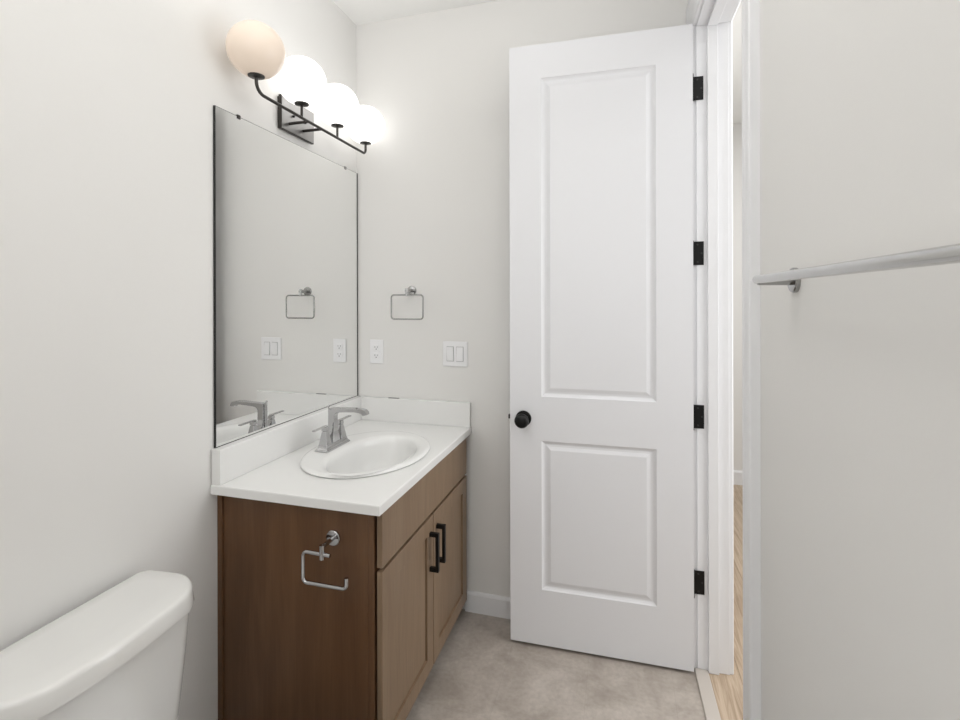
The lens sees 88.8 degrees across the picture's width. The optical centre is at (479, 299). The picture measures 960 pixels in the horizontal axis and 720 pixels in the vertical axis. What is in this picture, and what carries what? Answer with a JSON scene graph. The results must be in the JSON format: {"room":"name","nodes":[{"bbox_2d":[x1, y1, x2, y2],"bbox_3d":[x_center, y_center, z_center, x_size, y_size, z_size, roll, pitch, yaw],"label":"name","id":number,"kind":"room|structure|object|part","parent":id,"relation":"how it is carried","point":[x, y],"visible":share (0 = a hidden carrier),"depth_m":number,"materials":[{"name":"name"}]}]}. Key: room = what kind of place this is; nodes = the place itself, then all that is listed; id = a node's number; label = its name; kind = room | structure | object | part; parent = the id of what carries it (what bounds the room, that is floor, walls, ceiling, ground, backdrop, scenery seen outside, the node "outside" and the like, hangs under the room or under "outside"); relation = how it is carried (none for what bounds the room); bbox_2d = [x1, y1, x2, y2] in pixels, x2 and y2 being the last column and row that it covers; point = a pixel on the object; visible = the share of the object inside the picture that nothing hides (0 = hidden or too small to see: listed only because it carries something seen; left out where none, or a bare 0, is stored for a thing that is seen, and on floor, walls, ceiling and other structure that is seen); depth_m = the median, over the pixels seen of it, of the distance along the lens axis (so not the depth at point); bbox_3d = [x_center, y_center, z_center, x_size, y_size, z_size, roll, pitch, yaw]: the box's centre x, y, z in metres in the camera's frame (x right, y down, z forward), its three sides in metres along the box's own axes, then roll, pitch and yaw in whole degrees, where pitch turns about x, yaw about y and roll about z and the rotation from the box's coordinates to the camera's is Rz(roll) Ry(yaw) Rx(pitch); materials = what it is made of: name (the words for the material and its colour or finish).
{"room":"bathroom","nodes":[
{"label":"bathroom","id":0,"kind":"room"},
{"bbox_2d":[0,0,356,719],"bbox_3d":[-1.171,0.042,0.555,0.100,2.743,4.025,0,0,16],"label":"wall","id":1,"kind":"structure","parent":0,"point":[107,337],"depth_m":1.24,"materials":[{"name":"white paint"}]},
{"bbox_2d":[213,105,357,447],"bbox_3d":[-0.714,-0.074,1.956,0.008,1.082,0.871,0,0,16],"label":"mirror","id":2,"kind":"object","parent":1,"relation":"attached to","point":[285,214],"visible":1,"depth_m":1.82,"materials":[{"name":"silver mirror"}]},
{"bbox_2d":[211,396,361,484],"bbox_3d":[-0.701,0.523,1.949,0.034,0.110,0.884,0,0,16],"label":"backsplash","id":3,"kind":"structure","parent":1,"relation":"attached to","point":[232,460],"depth_m":1.74,"materials":[{"name":"white stone"}]},
{"bbox_2d":[225,20,384,153],"bbox_3d":[-0.631,-0.761,1.916,0.194,0.249,0.880,0,0,16],"label":"vanity light","id":4,"kind":"object","parent":1,"relation":"attached to","point":[255,49],"visible":1,"depth_m":1.76,"materials":[{"name":"white glass"}]},
{"bbox_3d":[-0.719,-0.802,1.575,0.176,0.167,0.176,0,0,16],"label":"globe","id":5,"kind":"part","parent":4,"relation":"part of","materials":[{"name":"beige glass"}]},
{"bbox_3d":[-0.721,-0.700,1.920,0.020,0.127,0.202,0,0,16],"label":"plate","id":6,"kind":"part","parent":4,"relation":"part of","materials":[{"name":"brown metal"}]},
{"bbox_3d":[-0.684,-0.667,1.850,0.084,0.011,0.011,0,0,16],"label":"arm","id":7,"kind":"part","parent":4,"relation":"part of","materials":[{"name":"brown metal"}]},
{"bbox_3d":[-0.710,-0.700,1.917,0.002,0.122,0.197,0,0,16],"label":"plate","id":8,"kind":"part","parent":4,"relation":"part of","materials":[{"name":"grey metal"}]},
{"bbox_3d":[-0.655,-0.802,1.800,0.176,0.167,0.176,0,0,16],"label":"globe","id":9,"kind":"part","parent":4,"relation":"part of","materials":[{"name":"white glass"}]},
{"bbox_3d":[-0.661,-0.667,1.932,0.084,0.011,0.011,0,0,16],"label":"arm","id":10,"kind":"part","parent":4,"relation":"part of","materials":[{"name":"brown metal"}]},
{"bbox_3d":[-0.590,-0.802,2.027,0.176,0.167,0.176,0,0,16],"label":"globe","id":11,"kind":"part","parent":4,"relation":"part of","materials":[{"name":"white glass"}]},
{"bbox_3d":[-0.526,-0.802,2.252,0.176,0.167,0.176,0,0,16],"label":"globe","id":12,"kind":"part","parent":4,"relation":"part of","materials":[{"name":"white glass"}]},
{"bbox_2d":[356,0,688,608],"bbox_3d":[0.195,0.039,2.207,1.620,2.743,0.102,0,0,16],"label":"wall","id":13,"kind":"structure","parent":0,"point":[434,189],"depth_m":2.24,"materials":[{"name":"white paint"}]},
{"bbox_2d":[370,340,383,363],"bbox_3d":[-0.495,0.251,2.347,0.070,0.114,0.009,0,0,16],"label":"outlet","id":14,"kind":"object","parent":13,"relation":"attached to","point":[376,346],"visible":1,"depth_m":2.34,"materials":[{"name":"white plastic"}]},
{"bbox_2d":[373,345,378,350],"bbox_3d":[-0.496,0.231,2.344,0.033,0.027,0.003,0,0,16],"label":"receptacle","id":15,"kind":"object","parent":14,"relation":"attached to","point":[375,347],"depth_m":2.34,"materials":[{"name":"white plastic"}]},
{"bbox_2d":[373,353,379,358],"bbox_3d":[-0.496,0.270,2.344,0.033,0.027,0.003,0,0,16],"label":"receptacle","id":16,"kind":"object","parent":14,"relation":"attached to","point":[375,355],"depth_m":2.34,"materials":[{"name":"white plastic"}]},
{"bbox_2d":[391,286,423,319],"bbox_3d":[-0.327,0.016,2.269,0.164,0.157,0.066,0,0,16],"label":"towel ring","id":17,"kind":"object","parent":13,"relation":"attached to","point":[410,291],"visible":1,"depth_m":2.24,"materials":[{"name":"silver metal"}]},
{"bbox_3d":[-0.328,-0.040,2.271,0.045,0.045,0.063,0,0,16],"label":"post","id":18,"kind":"part","parent":17,"relation":"part of","materials":[{"name":"silver metal"}]},
{"bbox_2d":[443,341,467,366],"bbox_3d":[-0.114,0.250,2.236,0.119,0.114,0.012,0,0,16],"label":"light switch","id":19,"kind":"object","parent":13,"relation":"attached to","point":[455,353],"visible":1,"depth_m":2.23,"materials":[{"name":"white plastic"}]},
{"bbox_2d":[465,590,510,618],"bbox_3d":[0.384,1.365,2.094,0.935,0.090,0.013,0,0,16],"label":"baseboard","id":20,"kind":"structure","parent":13,"relation":"attached to","point":[499,606],"depth_m":2.19,"materials":[{"name":"white paint"}]},
{"bbox_2d":[332,0,741,123],"bbox_3d":[0.536,-1.358,1.120,3.078,0.050,6.050,0,0,16],"label":"ceiling","id":21,"kind":"structure","parent":0,"point":[360,12],"depth_m":2.27,"materials":[{"name":"white paint"}]},
{"bbox_2d":[406,485,742,719],"bbox_3d":[0.552,1.435,1.154,3.078,0.050,6.120,0,0,16],"label":"floor","id":22,"kind":"structure","parent":0,"point":[479,673],"depth_m":1.80,"materials":[{"name":"tile"}]},
{"bbox_2d":[0,570,193,719],"bbox_3d":[-0.606,1.059,0.995,0.696,0.706,0.437,0,0,16],"label":"toilet","id":23,"kind":"object","parent":22,"relation":"on","point":[119,654],"visible":1,"depth_m":1.04,"materials":[{"name":"white ceramic"}]},
{"bbox_3d":[-0.836,0.887,1.061,0.196,0.281,0.416,0,0,16],"label":"tank","id":24,"kind":"part","parent":23,"relation":"part of","materials":[{"name":"white ceramic"}]},
{"bbox_2d":[217,438,466,719],"bbox_3d":[-0.422,1.009,1.881,0.606,0.806,0.860,0,0,16],"label":"vanity cabinet","id":25,"kind":"object","parent":22,"relation":"on","point":[289,648],"visible":0.81,"depth_m":1.50,"materials":[{"name":"brown wood"}]},
{"bbox_3d":[-0.821,1.010,1.551,0.019,0.806,0.006,0,0,16],"label":"scribe moulding","id":26,"kind":"part","parent":25,"relation":"part of","materials":[{"name":"brown wood"}]},
{"bbox_2d":[301,530,348,590],"bbox_3d":[-0.432,0.746,1.408,0.151,0.135,0.067,0,0,16],"label":"toilet paper holder","id":27,"kind":"object","parent":25,"relation":"attached to","point":[333,538],"visible":1,"depth_m":1.39,"materials":[{"name":"silver metal"}]},
{"bbox_3d":[-0.439,0.764,1.383,0.151,0.099,0.011,0,0,16],"label":"arm","id":28,"kind":"part","parent":27,"relation":"part of","materials":[{"name":"silver metal"}]},
{"bbox_3d":[-0.439,0.701,1.413,0.045,0.045,0.062,0,0,16],"label":"post","id":29,"kind":"part","parent":27,"relation":"part of","materials":[{"name":"silver metal"}]},
{"bbox_2d":[211,396,471,515],"bbox_3d":[-0.438,0.536,1.873,0.581,0.139,0.887,0,0,16],"label":"countertop","id":30,"kind":"structure","parent":25,"relation":"on","point":[264,465],"depth_m":1.68,"materials":[{"name":"white stone"}]},
{"bbox_2d":[312,404,368,452],"bbox_3d":[-0.506,0.485,1.865,0.177,0.159,0.250,0,0,16],"label":"faucet","id":31,"kind":"object","parent":30,"relation":"on","point":[333,435],"visible":1,"depth_m":1.86,"materials":[{"name":"silver metal"}]},
{"bbox_3d":[-0.587,0.475,1.802,0.013,0.004,0.084,0,0,16],"label":"lever","id":32,"kind":"part","parent":31,"relation":"part of","materials":[{"name":"silver metal"}]},
{"bbox_3d":[-0.579,0.510,1.832,0.035,0.066,0.037,0,0,16],"label":"handle","id":33,"kind":"part","parent":31,"relation":"part of","materials":[{"name":"silver metal"}]},
{"bbox_3d":[-0.550,0.510,1.930,0.035,0.066,0.037,0,0,16],"label":"handle","id":34,"kind":"part","parent":31,"relation":"part of","materials":[{"name":"silver metal"}]},
{"bbox_3d":[-0.499,0.433,1.863,0.162,0.042,0.027,0,0,16],"label":"spout","id":35,"kind":"part","parent":31,"relation":"part of","materials":[{"name":"silver metal"}]},
{"bbox_2d":[300,431,429,478],"bbox_3d":[-0.418,0.640,1.840,0.442,0.152,0.552,0,0,16],"label":"sink","id":36,"kind":"object","parent":30,"relation":"in","point":[367,454],"visible":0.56,"depth_m":1.93,"materials":[{"name":"white ceramic"}]},
{"bbox_3d":[-0.195,0.971,1.820,0.019,0.731,0.854,0,0,16],"label":"frame","id":37,"kind":"part","parent":25,"relation":"part of","materials":[{"name":"brown wood"}]},
{"bbox_3d":[-0.233,1.058,1.595,0.017,0.551,0.397,0,0,16],"label":"door","id":38,"kind":"part","parent":25,"relation":"part of","materials":[{"name":"brown wood"}]},
{"bbox_3d":[-0.178,0.692,1.791,0.017,0.159,0.804,0,0,16],"label":"drawer","id":39,"kind":"part","parent":25,"relation":"part of","materials":[{"name":"brown wood"}]},
{"bbox_3d":[-0.163,0.902,1.749,0.034,0.138,0.014,0,0,16],"label":"handle","id":40,"kind":"part","parent":25,"relation":"part of","materials":[{"name":"black metal"}]},
{"bbox_3d":[-0.144,0.902,1.814,0.034,0.138,0.014,0,0,16],"label":"handle","id":41,"kind":"part","parent":25,"relation":"part of","materials":[{"name":"black metal"}]},
{"bbox_3d":[-0.122,1.058,1.984,0.017,0.551,0.402,0,0,16],"label":"door","id":42,"kind":"part","parent":25,"relation":"part of","materials":[{"name":"brown wood"}]},
{"bbox_2d":[694,668,720,719],"bbox_3d":[0.750,1.406,1.520,0.048,0.006,0.708,0,0,15],"label":"threshold","id":43,"kind":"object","parent":22,"relation":"on","point":[709,703],"depth_m":1.74,"materials":[{"name":"beige plastic"}]},
{"bbox_2d":[733,123,742,470],"bbox_3d":[1.889,0.035,3.797,1.950,2.743,0.100,0,0,16],"label":"wall","id":44,"kind":"structure","parent":0,"point":[737,128],"depth_m":3.73,"materials":[{"name":"white paint"}]},
{"bbox_2d":[733,470,742,484],"bbox_3d":[2.098,1.354,3.680,1.270,0.105,0.014,0,0,16],"label":"baseboard","id":45,"kind":"structure","parent":44,"relation":"attached to","point":[737,475],"depth_m":3.71,"materials":[{"name":"white paint"}]},
{"bbox_2d":[760,0,959,719],"bbox_3d":[0.426,0.038,0.116,0.113,2.743,3.794,0,0,15],"label":"wall","id":46,"kind":"structure","parent":0,"point":[860,99],"depth_m":0.65,"materials":[{"name":"white paint"}]},
{"bbox_2d":[508,24,704,671],"bbox_3d":[0.481,0.182,1.936,0.752,2.427,0.167,0,0,15],"label":"door","id":47,"kind":"structure","parent":46,"relation":"in","point":[604,416],"depth_m":1.92,"materials":[{"name":"white paint"}]},
{"bbox_3d":[0.169,0.485,1.966,0.064,0.064,0.066,0,0,15],"label":"knob","id":48,"kind":"part","parent":47,"relation":"part of","materials":[{"name":"black metal"}]},
{"bbox_2d":[696,0,737,674],"bbox_3d":[0.790,0.176,1.508,0.112,2.466,0.744,0,0,15],"label":"trim","id":49,"kind":"structure","parent":46,"relation":"attached to","point":[701,26],"depth_m":1.84,"materials":[{"name":"white paint"}]},
{"bbox_2d":[686,0,760,719],"bbox_3d":[0.725,0.123,1.526,0.023,2.573,0.902,0,0,15],"label":"trim","id":50,"kind":"structure","parent":46,"relation":"attached to","point":[750,9],"depth_m":1.09,"materials":[{"name":"white paint"}]},
{"bbox_2d":[728,0,740,674],"bbox_3d":[0.855,0.148,1.492,0.024,2.523,0.858,0,0,15],"label":"trim","id":51,"kind":"structure","parent":46,"relation":"attached to","point":[730,78],"depth_m":1.84,"materials":[{"name":"white paint"}]},
{"bbox_2d":[752,243,959,292],"bbox_3d":[0.456,-0.034,0.592,0.070,0.045,0.655,0,0,15],"label":"towel bar","id":52,"kind":"object","parent":46,"relation":"attached to","point":[948,254],"visible":1,"depth_m":0.50,"materials":[{"name":"grey metal"}]},
{"bbox_3d":[0.537,-0.034,0.886,0.062,0.045,0.045,0,0,15],"label":"post","id":53,"kind":"part","parent":52,"relation":"part of","materials":[{"name":"silver metal"}]}
]}

